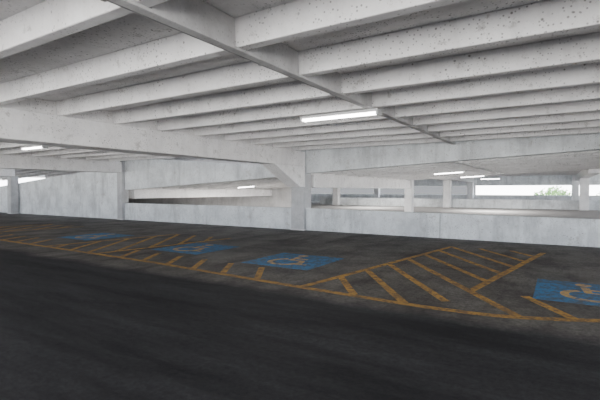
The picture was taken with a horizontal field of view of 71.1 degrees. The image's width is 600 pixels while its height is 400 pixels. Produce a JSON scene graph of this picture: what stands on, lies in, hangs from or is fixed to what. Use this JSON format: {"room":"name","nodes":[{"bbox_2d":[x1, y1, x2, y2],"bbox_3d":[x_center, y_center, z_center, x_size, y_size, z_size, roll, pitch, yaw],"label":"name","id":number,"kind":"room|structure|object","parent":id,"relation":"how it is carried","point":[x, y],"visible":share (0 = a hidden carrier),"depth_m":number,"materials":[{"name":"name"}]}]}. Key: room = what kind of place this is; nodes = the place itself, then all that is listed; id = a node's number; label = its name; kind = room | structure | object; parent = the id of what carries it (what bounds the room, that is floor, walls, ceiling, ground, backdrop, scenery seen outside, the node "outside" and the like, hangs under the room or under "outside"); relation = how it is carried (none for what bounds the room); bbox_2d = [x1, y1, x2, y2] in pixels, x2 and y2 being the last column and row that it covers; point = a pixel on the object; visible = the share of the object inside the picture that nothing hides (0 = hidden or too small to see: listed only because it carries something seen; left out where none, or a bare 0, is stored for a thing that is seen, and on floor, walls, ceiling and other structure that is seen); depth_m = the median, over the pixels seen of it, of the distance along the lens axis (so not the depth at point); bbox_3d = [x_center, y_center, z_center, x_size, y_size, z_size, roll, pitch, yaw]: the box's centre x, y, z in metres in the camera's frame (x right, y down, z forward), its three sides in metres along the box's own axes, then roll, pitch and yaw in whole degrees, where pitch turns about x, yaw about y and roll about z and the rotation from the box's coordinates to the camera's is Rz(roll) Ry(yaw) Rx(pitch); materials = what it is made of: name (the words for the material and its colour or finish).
{"room":"parking garage","nodes":[
{"label":"parking garage","id":0,"kind":"room"},
{"bbox_2d":[27,175,44,177],"bbox_3d":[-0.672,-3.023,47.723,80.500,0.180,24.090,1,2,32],"label":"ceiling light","id":1,"kind":"structure","parent":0,"point":[43,176],"depth_m":60.36,"materials":[{"name":"white paint"}]},
{"bbox_2d":[487,174,568,175],"bbox_3d":[22.292,-2.666,42.781,10.150,0.300,0.198,1,2,32],"label":"joist","id":2,"kind":"object","parent":1,"relation":"attached to","point":[544,174],"visible":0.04,"depth_m":41.46,"materials":[{"name":"white paint"}]},
{"bbox_2d":[504,173,576,174],"bbox_3d":[20.975,-2.616,40.657,10.150,0.300,0.198,1,2,32],"label":"joist","id":3,"kind":"object","parent":1,"relation":"attached to","point":[551,173],"visible":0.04,"depth_m":38.88,"materials":[{"name":"white paint"}]},
{"bbox_2d":[45,158,290,207],"bbox_3d":[-20.251,-0.033,45.631,49.500,12.100,0.200,1,2,32],"label":"ceiling","id":4,"kind":"structure","parent":0,"point":[281,197],"depth_m":36.94,"materials":[{"name":"grey concrete"}]},
{"bbox_2d":[0,212,599,399],"bbox_3d":[-19.909,1.352,16.793,80.500,0.300,21.500,1,2,32],"label":"floor","id":5,"kind":"structure","parent":0,"point":[74,325],"depth_m":5.07,"materials":[{"name":"asphalt"}]},
{"bbox_2d":[7,176,18,213],"bbox_3d":[-19.522,-0.338,28.577,0.520,2.520,0.520,1,2,32],"label":"column","id":6,"kind":"structure","parent":5,"relation":"on","point":[12,181],"depth_m":28.41,"materials":[{"name":"grey concrete"}]},
{"bbox_2d":[0,168,14,175],"bbox_3d":[-25.055,-1.828,19.615,0.600,0.864,21.000,1,2,32],"label":"girder","id":7,"kind":"object","parent":6,"relation":"on","point":[3,172],"visible":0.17,"depth_m":28.00,"materials":[{"name":"white paint"}]},
{"bbox_2d":[69,241,100,249],"bbox_3d":[-6.183,1.308,12.187,0.125,0.003,1.831,0,1,-3],"label":"hatch stripe","id":8,"kind":"object","parent":5,"relation":"on","point":[97,241],"visible":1,"depth_m":12.08,"materials":[{"name":"yellow paint"}]},
{"bbox_2d":[59,233,133,239],"bbox_3d":[-7.027,1.253,14.509,1.750,0.005,1.750,1,2,32],"label":"parking symbol","id":9,"kind":"object","parent":5,"relation":"on","point":[96,236],"visible":1,"depth_m":14.42,"materials":[{"name":"blue paint"}]},
{"bbox_2d":[87,239,128,251],"bbox_3d":[-5.534,1.305,12.314,0.125,0.003,3.003,0,1,-3],"label":"hatch stripe","id":10,"kind":"object","parent":5,"relation":"on","point":[124,239],"visible":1,"depth_m":12.08,"materials":[{"name":"yellow paint"}]},
{"bbox_2d":[49,234,174,245],"bbox_3d":[-5.845,1.274,13.625,0.125,0.003,4.307,1,2,40],"label":"parking line","id":11,"kind":"object","parent":5,"relation":"on","point":[169,234],"visible":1,"depth_m":13.55,"materials":[{"name":"yellow paint"}]},
{"bbox_2d":[117,161,127,219],"bbox_3d":[-9.649,-0.638,22.858,0.440,3.390,0.440,1,2,32],"label":"column","id":12,"kind":"structure","parent":5,"relation":"on","point":[122,194],"depth_m":22.68,"materials":[{"name":"grey concrete"}]},
{"bbox_2d":[119,250,139,256],"bbox_3d":[-4.282,1.347,10.587,0.125,0.003,1.115,0,1,-1],"label":"painted line","id":13,"kind":"object","parent":5,"relation":"on","point":[135,250],"visible":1,"depth_m":10.56,"materials":[{"name":"yellow paint"}]},
{"bbox_2d":[115,236,156,250],"bbox_3d":[-4.903,1.294,12.770,0.125,0.003,3.516,0,1,-3],"label":"hatch stripe","id":14,"kind":"object","parent":5,"relation":"on","point":[153,236],"visible":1,"depth_m":12.42,"materials":[{"name":"yellow paint"}]},
{"bbox_2d":[142,253,159,259],"bbox_3d":[-3.572,1.358,10.120,0.125,0.003,1.115,0,1,-1],"label":"painted line","id":15,"kind":"object","parent":5,"relation":"on","point":[155,254],"visible":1,"depth_m":10.09,"materials":[{"name":"yellow paint"}]},
{"bbox_2d":[149,234,179,246],"bbox_3d":[-4.286,1.278,13.481,0.125,0.003,3.442,0,1,-3],"label":"hatch stripe","id":16,"kind":"object","parent":5,"relation":"on","point":[176,234],"visible":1,"depth_m":13.28,"materials":[{"name":"yellow paint"}]},
{"bbox_2d":[99,238,231,253],"bbox_3d":[-3.701,1.307,12.254,0.125,0.003,4.378,1,2,40],"label":"parking line","id":17,"kind":"object","parent":5,"relation":"on","point":[226,238],"visible":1,"depth_m":11.87,"materials":[{"name":"yellow paint"}]},
{"bbox_2d":[166,256,182,263],"bbox_3d":[-2.875,1.369,9.631,0.125,0.003,1.115,0,1,-1],"label":"painted line","id":18,"kind":"object","parent":5,"relation":"on","point":[177,257],"visible":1,"depth_m":9.58,"materials":[{"name":"yellow paint"}]},
{"bbox_2d":[178,235,196,243],"bbox_3d":[-3.638,1.274,13.627,0.125,0.003,2.307,0,1,-3],"label":"hatch stripe","id":19,"kind":"object","parent":5,"relation":"on","point":[187,239],"visible":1,"depth_m":13.55,"materials":[{"name":"yellow paint"}]},
{"bbox_2d":[150,243,238,254],"bbox_3d":[-2.850,1.322,11.568,1.700,0.005,1.700,1,2,32],"label":"parking symbol","id":20,"kind":"object","parent":5,"relation":"on","point":[193,248],"visible":1,"depth_m":11.46,"materials":[{"name":"blue paint"}]},
{"bbox_2d":[191,259,207,267],"bbox_3d":[-2.185,1.381,9.131,0.125,0.003,1.115,0,1,-1],"label":"painted line","id":21,"kind":"object","parent":5,"relation":"on","point":[199,263],"visible":1,"depth_m":9.13,"materials":[{"name":"yellow paint"}]},
{"bbox_2d":[220,263,233,272],"bbox_3d":[-1.495,1.393,8.631,0.125,0.003,1.115,0,1,-1],"label":"painted line","id":22,"kind":"object","parent":5,"relation":"on","point":[227,267],"visible":1,"depth_m":8.60,"materials":[{"name":"yellow paint"}]},
{"bbox_2d":[254,267,264,278],"bbox_3d":[-0.781,1.405,8.113,0.125,0.003,1.115,0,1,-1],"label":"painted line","id":23,"kind":"object","parent":5,"relation":"on","point":[260,270],"visible":1,"depth_m":8.13,"materials":[{"name":"yellow paint"}]},
{"bbox_2d":[241,253,343,269],"bbox_3d":[-0.136,1.371,9.532,1.700,0.005,1.700,1,2,32],"label":"parking symbol","id":24,"kind":"object","parent":5,"relation":"on","point":[285,260],"visible":1,"depth_m":9.38,"materials":[{"name":"blue paint"}]},
{"bbox_2d":[0,239,599,321],"bbox_3d":[-10.881,1.265,13.957,34.831,0.001,0.845,1,2,32],"label":"parking line","id":25,"kind":"object","parent":5,"relation":"on","point":[207,271],"visible":1,"depth_m":6.24,"materials":[{"name":"yellow paint"}]},
{"bbox_2d":[291,150,310,230],"bbox_3d":[0.047,-0.498,16.978,0.620,3.390,0.620,1,2,32],"label":"column","id":26,"kind":"structure","parent":5,"relation":"on","point":[300,196],"depth_m":16.75,"materials":[{"name":"grey concrete"}]},
{"bbox_2d":[0,98,304,186],"bbox_3d":[-5.630,-1.140,7.690,0.600,1.674,21.180,1,2,32],"label":"girder","id":27,"kind":"object","parent":26,"relation":"attached to","point":[36,121],"visible":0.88,"depth_m":9.81,"materials":[{"name":"white paint"}]},
{"bbox_2d":[338,277,356,293],"bbox_3d":[0.789,1.430,7.071,0.125,0.003,1.282,0,1,-3],"label":"hatch stripe","id":28,"kind":"object","parent":5,"relation":"on","point":[349,288],"visible":1,"depth_m":7.02,"materials":[{"name":"yellow paint"}]},
{"bbox_2d":[301,246,450,286],"bbox_3d":[2.160,1.375,9.409,0.125,0.003,6.471,1,2,41],"label":"parking line","id":29,"kind":"object","parent":5,"relation":"on","point":[403,259],"visible":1,"depth_m":8.49,"materials":[{"name":"yellow paint"}]},
{"bbox_2d":[365,270,407,302],"bbox_3d":[1.408,1.427,7.164,0.125,0.003,2.417,0,1,-3],"label":"hatch stripe","id":30,"kind":"object","parent":5,"relation":"on","point":[375,277],"visible":1,"depth_m":6.88,"materials":[{"name":"yellow paint"}]},
{"bbox_2d":[387,264,448,300],"bbox_3d":[2.010,1.418,7.550,0.125,0.003,3.039,0,1,-3],"label":"hatch stripe","id":31,"kind":"object","parent":5,"relation":"on","point":[432,292],"visible":1,"depth_m":7.09,"materials":[{"name":"yellow paint"}]},
{"bbox_2d":[423,254,488,280],"bbox_3d":[3.181,1.386,8.905,0.125,0.003,3.039,0,1,-3],"label":"hatch stripe","id":32,"kind":"object","parent":5,"relation":"on","point":[427,255],"visible":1,"depth_m":8.54,"materials":[{"name":"yellow paint"}]},
{"bbox_2d":[407,259,521,315],"bbox_3d":[2.634,1.419,7.533,0.125,0.003,4.394,0,1,-3],"label":"hatch stripe","id":33,"kind":"object","parent":5,"relation":"on","point":[510,312],"visible":1,"depth_m":6.61,"materials":[{"name":"yellow paint"}]},
{"bbox_2d":[440,251,501,273],"bbox_3d":[3.768,1.371,9.565,0.125,0.003,3.039,0,1,-3],"label":"hatch stripe","id":34,"kind":"object","parent":5,"relation":"on","point":[455,256],"visible":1,"depth_m":9.25,"materials":[{"name":"yellow paint"}]},
{"bbox_2d":[451,247,515,266],"bbox_3d":[4.353,1.354,10.261,0.125,0.003,3.039,0,1,-3],"label":"hatch stripe","id":35,"kind":"object","parent":5,"relation":"on","point":[451,247],"visible":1,"depth_m":9.94,"materials":[{"name":"yellow paint"}]},
{"bbox_2d":[481,249,523,260],"bbox_3d":[4.967,1.350,10.428,0.125,0.003,2.051,0,1,-3],"label":"hatch stripe","id":36,"kind":"object","parent":5,"relation":"on","point":[481,249],"visible":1,"depth_m":10.24,"materials":[{"name":"yellow paint"}]},
{"bbox_2d":[470,253,545,290],"bbox_3d":[4.442,1.392,8.665,0.125,0.003,5.317,1,2,41],"label":"parking line","id":37,"kind":"object","parent":5,"relation":"on","point":[475,288],"visible":1,"depth_m":8.03,"materials":[{"name":"yellow paint"}]},
{"bbox_2d":[521,296,575,318],"bbox_3d":[3.392,1.461,5.773,0.125,0.003,1.115,0,1,-1],"label":"parking line","id":38,"kind":"object","parent":5,"relation":"on","point":[536,301],"visible":1,"depth_m":5.71,"materials":[{"name":"yellow paint"}]},
{"bbox_2d":[533,279,599,305],"bbox_3d":[4.536,1.444,6.460,1.600,0.005,1.600,1,2,32],"label":"handicap parking symbol","id":39,"kind":"object","parent":5,"relation":"on","point":[553,290],"visible":1,"depth_m":6.54,"materials":[{"name":"blue paint"}]},
{"bbox_2d":[0,0,599,110],"bbox_3d":[-19.959,-2.285,16.626,80.500,0.180,21.310,1,2,32],"label":"ceiling","id":40,"kind":"structure","parent":0,"point":[133,29],"depth_m":5.06,"materials":[{"name":"white paint"}]},
{"bbox_2d":[0,142,31,148],"bbox_3d":[-8.546,-1.978,13.786,11.100,0.300,0.198,1,2,32],"label":"joist","id":41,"kind":"object","parent":40,"relation":"attached to","point":[3,145],"visible":0.02,"depth_m":14.71,"materials":[{"name":"white paint"}]},
{"bbox_2d":[21,145,47,149],"bbox_3d":[-8.843,-1.746,13.976,1.390,0.110,0.200,1,2,32],"label":"ceiling light","id":42,"kind":"object","parent":41,"relation":"attached to","point":[33,146],"visible":0.85,"depth_m":13.89,"materials":[{"name":"white plastic"}]},
{"bbox_2d":[0,145,69,154],"bbox_3d":[-7.887,-2.003,14.848,11.100,0.300,0.198,1,2,32],"label":"joist","id":43,"kind":"object","parent":40,"relation":"attached to","point":[14,150],"visible":0.26,"depth_m":16.78,"materials":[{"name":"white paint"}]},
{"bbox_2d":[0,152,121,172],"bbox_3d":[-15.340,-1.687,13.652,0.600,0.864,21.100,1,2,32],"label":"girder","id":44,"kind":"object","parent":40,"relation":"attached to","point":[18,160],"visible":0.72,"depth_m":19.59,"materials":[{"name":"white paint"}]},
{"bbox_2d":[32,148,98,156],"bbox_3d":[-7.228,-2.028,15.910,11.100,0.300,0.198,1,2,32],"label":"joist","id":45,"kind":"object","parent":40,"relation":"attached to","point":[71,150],"visible":0.25,"depth_m":17.51,"materials":[{"name":"white paint"}]},
{"bbox_2d":[0,0,168,58],"bbox_3d":[-1.492,-1.734,3.532,11.100,0.300,0.198,1,2,32],"label":"joist","id":46,"kind":"object","parent":40,"relation":"attached to","point":[47,21],"visible":1,"depth_m":3.98,"materials":[{"name":"white paint"}]},
{"bbox_2d":[60,151,131,157],"bbox_3d":[-6.569,-2.053,16.972,11.100,0.300,0.198,1,2,32],"label":"joist","id":47,"kind":"object","parent":40,"relation":"attached to","point":[100,153],"visible":0.24,"depth_m":18.55,"materials":[{"name":"white paint"}]},
{"bbox_2d":[0,141,196,158],"bbox_3d":[-10.445,-1.889,10.818,0.110,0.324,21.050,1,2,32],"label":"rib","id":48,"kind":"object","parent":40,"relation":"attached to","point":[0,141],"visible":0.08,"depth_m":15.62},
{"bbox_2d":[86,153,155,159],"bbox_3d":[-5.911,-2.079,18.034,11.100,0.300,0.198,1,2,32],"label":"joist","id":49,"kind":"object","parent":40,"relation":"attached to","point":[132,154],"visible":0.22,"depth_m":19.59,"materials":[{"name":"white paint"}]},
{"bbox_2d":[109,156,178,160],"bbox_3d":[-5.252,-2.104,19.096,11.100,0.300,0.198,1,2,32],"label":"joist","id":50,"kind":"object","parent":40,"relation":"attached to","point":[143,157],"visible":0.21,"depth_m":20.64,"materials":[{"name":"white paint"}]},
{"bbox_2d":[0,0,467,104],"bbox_3d":[-0.833,-1.760,4.594,11.100,0.300,0.198,1,2,32],"label":"joist","id":51,"kind":"object","parent":40,"relation":"attached to","point":[297,19],"visible":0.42,"depth_m":4.52,"materials":[{"name":"white paint"}]},
{"bbox_2d":[108,0,455,144],"bbox_3d":[-0.544,-1.744,4.680,0.110,0.324,21.050,1,2,32],"label":"ceiling beam","id":52,"kind":"structure","parent":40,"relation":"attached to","point":[199,19],"depth_m":4.34,"materials":[{"name":"concrete"}]},
{"bbox_2d":[56,0,599,115],"bbox_3d":[-0.174,-1.785,5.656,11.100,0.300,0.198,1,2,32],"label":"joist","id":53,"kind":"object","parent":40,"relation":"attached to","point":[547,18],"visible":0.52,"depth_m":4.85,"materials":[{"name":"white paint"}]},
{"bbox_2d":[112,32,599,124],"bbox_3d":[0.485,-1.810,6.718,11.100,0.300,0.198,1,2,32],"label":"joist","id":54,"kind":"object","parent":40,"relation":"attached to","point":[581,49],"visible":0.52,"depth_m":5.98,"materials":[{"name":"white paint"}]},
{"bbox_2d":[101,0,451,144],"bbox_3d":[-0.283,-1.610,5.257,0.040,0.030,19.700,1,2,32],"label":"conduit","id":55,"kind":"object","parent":54,"relation":"attached to","point":[101,0],"visible":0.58,"depth_m":4.44,"materials":[{"name":"metal"}]},
{"bbox_2d":[157,62,599,130],"bbox_3d":[1.143,-1.835,7.780,11.100,0.300,0.198,1,2,32],"label":"joist","id":56,"kind":"object","parent":40,"relation":"attached to","point":[589,73],"visible":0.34,"depth_m":7.13,"materials":[{"name":"white paint"}]},
{"bbox_2d":[300,108,381,122],"bbox_3d":[0.744,-1.605,8.034,1.640,0.110,0.200,1,2,32],"label":"ceiling light","id":57,"kind":"object","parent":56,"relation":"attached to","point":[376,111],"visible":1,"depth_m":7.94,"materials":[{"name":"white plastic"}]},
{"bbox_2d":[194,84,599,135],"bbox_3d":[1.802,-1.860,8.842,11.100,0.300,0.198,1,2,32],"label":"joist","id":58,"kind":"object","parent":40,"relation":"attached to","point":[587,92],"visible":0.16,"depth_m":8.10,"materials":[{"name":"white paint"}]},
{"bbox_2d":[224,99,599,140],"bbox_3d":[2.461,-1.886,9.904,11.100,0.300,0.198,1,2,32],"label":"joist","id":59,"kind":"object","parent":40,"relation":"attached to","point":[590,105],"visible":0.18,"depth_m":9.38,"materials":[{"name":"white paint"}]},
{"bbox_2d":[250,111,599,144],"bbox_3d":[3.119,-1.911,10.966,11.100,0.300,0.198,1,2,32],"label":"joist","id":60,"kind":"object","parent":40,"relation":"attached to","point":[583,116],"visible":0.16,"depth_m":10.49,"materials":[{"name":"white paint"}]},
{"bbox_2d":[272,120,599,147],"bbox_3d":[3.778,-1.936,12.028,11.100,0.300,0.198,1,2,32],"label":"joist","id":61,"kind":"object","parent":40,"relation":"attached to","point":[594,123],"visible":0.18,"depth_m":11.58,"materials":[{"name":"white paint"}]},
{"bbox_2d":[292,127,599,150],"bbox_3d":[4.437,-1.961,13.091,11.100,0.300,0.198,1,2,32],"label":"joist","id":62,"kind":"object","parent":40,"relation":"attached to","point":[594,129],"visible":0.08,"depth_m":12.68,"materials":[{"name":"white paint"}]},
{"bbox_2d":[0,172,599,246],"bbox_3d":[-14.283,-0.447,25.825,80.500,2.868,0.250,1,2,32],"label":"wall","id":63,"kind":"structure","parent":0,"point":[583,232],"depth_m":16.66,"materials":[{"name":"white paint"}]},
{"bbox_2d":[311,186,475,194],"bbox_3d":[11.061,0.554,65.124,30.200,11.000,0.300,1,2,32],"label":"wall","id":64,"kind":"structure","parent":0,"point":[429,190],"depth_m":62.73,"materials":[{"name":"grey concrete"}]},
{"bbox_2d":[311,201,599,218],"bbox_3d":[-0.675,0.616,47.805,80.500,0.300,24.100,1,2,32],"label":"floor","id":65,"kind":"structure","parent":0,"point":[591,214],"depth_m":32.84,"materials":[{"name":"grey concrete"}]},
{"bbox_2d":[333,188,339,204],"bbox_3d":[3.868,-0.720,44.662,0.640,2.520,0.640,1,2,32],"label":"column","id":66,"kind":"structure","parent":65,"relation":"on","point":[336,191],"depth_m":44.41,"materials":[{"name":"white concrete"}]},
{"bbox_2d":[374,188,379,197],"bbox_3d":[10.023,-1.391,54.576,0.640,3.390,0.640,1,2,32],"label":"column","id":67,"kind":"structure","parent":65,"relation":"on","point":[376,190],"depth_m":54.34,"materials":[{"name":"white concrete"}]},
{"bbox_2d":[404,180,413,211],"bbox_3d":[7.507,-0.781,28.892,0.520,3.390,0.520,1,2,32],"label":"column","id":68,"kind":"structure","parent":65,"relation":"on","point":[409,193],"depth_m":28.71,"materials":[{"name":"white concrete"}]},
{"bbox_2d":[443,180,451,207],"bbox_3d":[13.557,-0.578,38.656,0.640,2.520,0.640,1,2,32],"label":"column","id":69,"kind":"structure","parent":65,"relation":"on","point":[447,184],"depth_m":38.40,"materials":[{"name":"white concrete"}]},
{"bbox_2d":[439,177,472,181],"bbox_3d":[13.609,-2.281,38.701,0.560,0.864,22.500,1,2,32],"label":"girder","id":70,"kind":"object","parent":69,"relation":"on","point":[468,179],"visible":0.17,"depth_m":42.28,"materials":[{"name":"white paint"}]},
{"bbox_2d":[467,177,473,198],"bbox_3d":[19.712,-1.248,48.570,0.640,3.390,0.640,1,2,32],"label":"column","id":71,"kind":"structure","parent":65,"relation":"on","point":[470,185],"depth_m":48.35,"materials":[{"name":"white concrete"}]},
{"bbox_2d":[572,175,578,199],"bbox_3d":[28.338,-1.121,43.223,0.640,3.390,0.640,1,2,32],"label":"column","id":72,"kind":"structure","parent":65,"relation":"on","point":[575,184],"depth_m":42.97,"materials":[{"name":"white concrete"}]},
{"bbox_2d":[579,178,588,210],"bbox_3d":[22.438,-0.447,33.151,0.640,2.520,0.640,1,2,32],"label":"column","id":73,"kind":"structure","parent":65,"relation":"on","point":[584,182],"depth_m":32.90,"materials":[{"name":"white concrete"}]},
{"bbox_2d":[576,169,599,180],"bbox_3d":[22.491,-2.151,33.196,0.560,0.864,22.500,1,2,32],"label":"girder","id":74,"kind":"object","parent":73,"relation":"on","point":[587,173],"visible":0.47,"depth_m":26.89,"materials":[{"name":"white paint"}]},
{"bbox_2d":[311,194,599,200],"bbox_3d":[16.618,-0.136,51.009,54.500,1.050,0.200,1,2,32],"label":"wall","id":75,"kind":"structure","parent":0,"point":[314,197],"depth_m":49.24,"materials":[{"name":"white paint"}]},
{"bbox_2d":[320,197,599,209],"bbox_3d":[17.995,0.341,36.632,37.000,0.780,0.200,1,2,32],"label":"wall","id":76,"kind":"structure","parent":0,"point":[464,203],"depth_m":37.77,"materials":[{"name":"white paint"}]},
{"bbox_2d":[414,175,599,185],"bbox_3d":[16.618,-2.360,50.956,54.500,1.300,0.200,1,2,32],"label":"wall","id":77,"kind":"structure","parent":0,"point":[556,179],"depth_m":46.39,"materials":[{"name":"white paint"}]},
{"bbox_3d":[-20.533,-3.745,37.827,57.150,3.008,13.190,1,2,32],"label":"ceiling","id":78,"kind":"structure","parent":0,"visible":0},
{"bbox_2d":[0,170,53,178],"bbox_3d":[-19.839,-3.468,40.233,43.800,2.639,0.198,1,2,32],"label":"joist","id":79,"kind":"object","parent":78,"relation":"attached to","point":[41,171],"visible":0.02,"depth_m":46.25,"materials":[{"name":"grey concrete"}]},
{"bbox_2d":[15,169,40,173],"bbox_3d":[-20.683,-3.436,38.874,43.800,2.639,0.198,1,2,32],"label":"joist","id":80,"kind":"object","parent":78,"relation":"attached to","point":[26,170],"visible":0.02,"depth_m":43.77,"materials":[{"name":"grey concrete"}]},
{"bbox_2d":[2,157,179,180],"bbox_3d":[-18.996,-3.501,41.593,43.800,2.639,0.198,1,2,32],"label":"joist","id":81,"kind":"object","parent":78,"relation":"attached to","point":[54,172],"visible":0.22,"depth_m":47.69,"materials":[{"name":"grey concrete"}]},
{"bbox_3d":[13.625,-2.028,16.571,23.350,1.368,13.380,1,2,32],"label":"ceiling","id":82,"kind":"structure","parent":0,"visible":0},
{"bbox_2d":[306,133,599,173],"bbox_3d":[10.133,-1.502,10.699,23.113,1.168,0.280,1,2,32],"label":"structure","id":83,"kind":"structure","parent":82,"relation":"attached to","point":[352,158],"depth_m":13.93,"materials":[{"name":"white paint"}]},
{"bbox_2d":[322,150,599,173],"bbox_3d":[5.543,-1.439,14.888,10.820,0.840,0.198,1,2,32],"label":"joist","id":84,"kind":"object","parent":82,"relation":"attached to","point":[595,151],"visible":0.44,"depth_m":14.59,"materials":[{"name":"white paint"}]},
{"bbox_2d":[335,152,599,174],"bbox_3d":[6.202,-1.464,15.950,10.820,0.840,0.198,1,2,32],"label":"joist","id":85,"kind":"object","parent":82,"relation":"attached to","point":[598,153],"visible":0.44,"depth_m":15.54,"materials":[{"name":"white paint"}]},
{"bbox_2d":[347,155,599,175],"bbox_3d":[6.861,-1.489,17.012,10.820,0.840,0.198,1,2,32],"label":"joist","id":86,"kind":"object","parent":82,"relation":"attached to","point":[594,156],"visible":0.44,"depth_m":16.64,"materials":[{"name":"white paint"}]},
{"bbox_2d":[358,157,599,176],"bbox_3d":[7.519,-1.514,18.075,10.820,0.840,0.198,1,2,32],"label":"joist","id":87,"kind":"object","parent":82,"relation":"attached to","point":[598,157],"visible":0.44,"depth_m":17.66,"materials":[{"name":"white paint"}]},
{"bbox_2d":[456,161,503,174],"bbox_3d":[8.770,-1.545,19.711,0.110,0.324,13.100,1,2,32],"label":"rib","id":88,"kind":"object","parent":82,"relation":"attached to","point":[459,162],"visible":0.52,"depth_m":17.06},
{"bbox_2d":[368,159,599,176],"bbox_3d":[8.178,-1.540,19.137,10.820,0.840,0.198,1,2,32],"label":"joist","id":89,"kind":"object","parent":82,"relation":"attached to","point":[598,159],"visible":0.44,"depth_m":18.75,"materials":[{"name":"white paint"}]},
{"bbox_2d":[433,171,464,174],"bbox_3d":[7.033,-1.284,19.853,1.393,0.179,0.200,1,2,32],"label":"ceiling light","id":90,"kind":"object","parent":89,"relation":"attached to","point":[450,172],"visible":1,"depth_m":19.80,"materials":[{"name":"white plastic"}]},
{"bbox_2d":[377,161,599,177],"bbox_3d":[8.837,-1.565,20.199,10.820,0.840,0.198,1,2,32],"label":"joist","id":91,"kind":"object","parent":82,"relation":"attached to","point":[594,161],"visible":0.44,"depth_m":19.50,"materials":[{"name":"white paint"}]},
{"bbox_2d":[385,163,599,177],"bbox_3d":[9.495,-1.590,21.261,10.820,0.840,0.198,1,2,32],"label":"joist","id":92,"kind":"object","parent":82,"relation":"attached to","point":[588,163],"visible":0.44,"depth_m":20.64,"materials":[{"name":"white paint"}]},
{"bbox_2d":[392,164,599,178],"bbox_3d":[10.154,-1.615,22.323,10.820,0.840,0.198,1,2,32],"label":"joist","id":93,"kind":"object","parent":82,"relation":"attached to","point":[593,164],"visible":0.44,"depth_m":21.91,"materials":[{"name":"white paint"}]},
{"bbox_2d":[400,165,599,178],"bbox_3d":[10.813,-1.641,23.385,10.820,0.840,0.198,1,2,32],"label":"joist","id":94,"kind":"object","parent":82,"relation":"attached to","point":[597,165],"visible":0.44,"depth_m":22.93,"materials":[{"name":"white paint"}]},
{"bbox_2d":[405,166,599,179],"bbox_3d":[11.472,-1.666,24.447,10.820,0.840,0.198,1,2,32],"label":"joist","id":95,"kind":"object","parent":82,"relation":"attached to","point":[599,166],"visible":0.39,"depth_m":23.99,"materials":[{"name":"white paint"}]},
{"bbox_2d":[460,175,484,177],"bbox_3d":[10.327,-1.410,25.163,1.393,0.179,0.200,1,2,32],"label":"ceiling light","id":96,"kind":"object","parent":95,"relation":"attached to","point":[472,175],"visible":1,"depth_m":25.05,"materials":[{"name":"white plastic"}]},
{"bbox_2d":[411,167,599,179],"bbox_3d":[17.342,-1.778,22.275,23.063,1.166,0.200,1,2,32],"label":"structure","id":97,"kind":"structure","parent":82,"relation":"attached to","point":[599,167],"depth_m":24.62,"materials":[{"name":"white paint"}]},
{"bbox_3d":[-20.583,-0.519,37.822,57.150,3.058,13.380,1,2,32],"label":"ceiling","id":98,"kind":"structure","parent":0,"visible":0},
{"bbox_2d":[128,187,271,198],"bbox_3d":[-5.939,-0.627,28.843,0.560,0.824,13.020,1,2,32],"label":"girder","id":99,"kind":"object","parent":98,"relation":"attached to","point":[160,192],"visible":0.56,"depth_m":26.97,"materials":[{"name":"white paint"}]},
{"bbox_2d":[125,159,276,189],"bbox_3d":[-4.810,-1.354,19.970,10.810,1.758,0.280,1,2,32],"label":"structure","id":100,"kind":"structure","parent":98,"relation":"attached to","point":[147,173],"depth_m":20.35,"materials":[{"name":"white paint"}]},
{"bbox_2d":[162,178,278,187],"bbox_3d":[-3.487,-1.037,21.970,10.820,0.840,0.198,1,2,32],"label":"joist","id":101,"kind":"object","parent":98,"relation":"attached to","point":[271,178],"visible":0.24,"depth_m":22.19,"materials":[{"name":"grey concrete"}]},
{"bbox_2d":[179,180,279,187],"bbox_3d":[-2.828,-1.062,23.032,10.820,0.840,0.198,1,2,32],"label":"joist","id":102,"kind":"object","parent":98,"relation":"attached to","point":[268,180],"visible":0.25,"depth_m":23.61,"materials":[{"name":"grey concrete"}]},
{"bbox_2d":[194,181,281,188],"bbox_3d":[-2.169,-1.087,24.094,10.820,0.840,0.198,1,2,32],"label":"joist","id":103,"kind":"object","parent":98,"relation":"attached to","point":[275,181],"visible":0.24,"depth_m":24.96,"materials":[{"name":"grey concrete"}]},
{"bbox_2d":[208,182,282,188],"bbox_3d":[-1.511,-1.112,25.156,10.820,0.840,0.198,1,2,32],"label":"joist","id":104,"kind":"object","parent":98,"relation":"attached to","point":[279,182],"visible":0.24,"depth_m":26.15,"materials":[{"name":"grey concrete"}]},
{"bbox_2d":[221,183,283,188],"bbox_3d":[-0.852,-1.138,26.218,10.820,0.840,0.198,1,2,32],"label":"joist","id":105,"kind":"object","parent":98,"relation":"attached to","point":[282,183],"visible":0.2,"depth_m":27.09,"materials":[{"name":"grey concrete"}]},
{"bbox_2d":[233,184,284,188],"bbox_3d":[-0.193,-1.163,27.280,10.820,0.840,0.198,1,2,32],"label":"joist","id":106,"kind":"object","parent":98,"relation":"attached to","point":[282,184],"visible":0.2,"depth_m":28.63,"materials":[{"name":"grey concrete"}]},
{"bbox_2d":[244,185,285,188],"bbox_3d":[0.465,-1.188,28.342,10.820,0.840,0.198,1,2,32],"label":"joist","id":107,"kind":"object","parent":98,"relation":"attached to","point":[281,185],"visible":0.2,"depth_m":30.11,"materials":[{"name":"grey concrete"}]},
{"bbox_2d":[311,173,409,188],"bbox_3d":[3.750,-1.054,22.824,0.560,0.824,13.020,1,2,32],"label":"girder","id":108,"kind":"object","parent":98,"relation":"attached to","point":[318,180],"visible":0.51,"depth_m":20.55,"materials":[{"name":"white paint"}]},
{"bbox_3d":[83.259,4.561,134.429,320.000,0.300,204.000,1,2,32],"label":"floor","id":109,"kind":"structure","parent":0,"visible":0},
{"bbox_2d":[534,186,571,194],"bbox_3d":[43.491,1.712,71.968,7.111,8.385,7.387,1,2,32],"label":"tree","id":110,"kind":"object","parent":109,"relation":"on","point":[550,191],"visible":0.15,"depth_m":71.19,"materials":[{"name":"green plant"}]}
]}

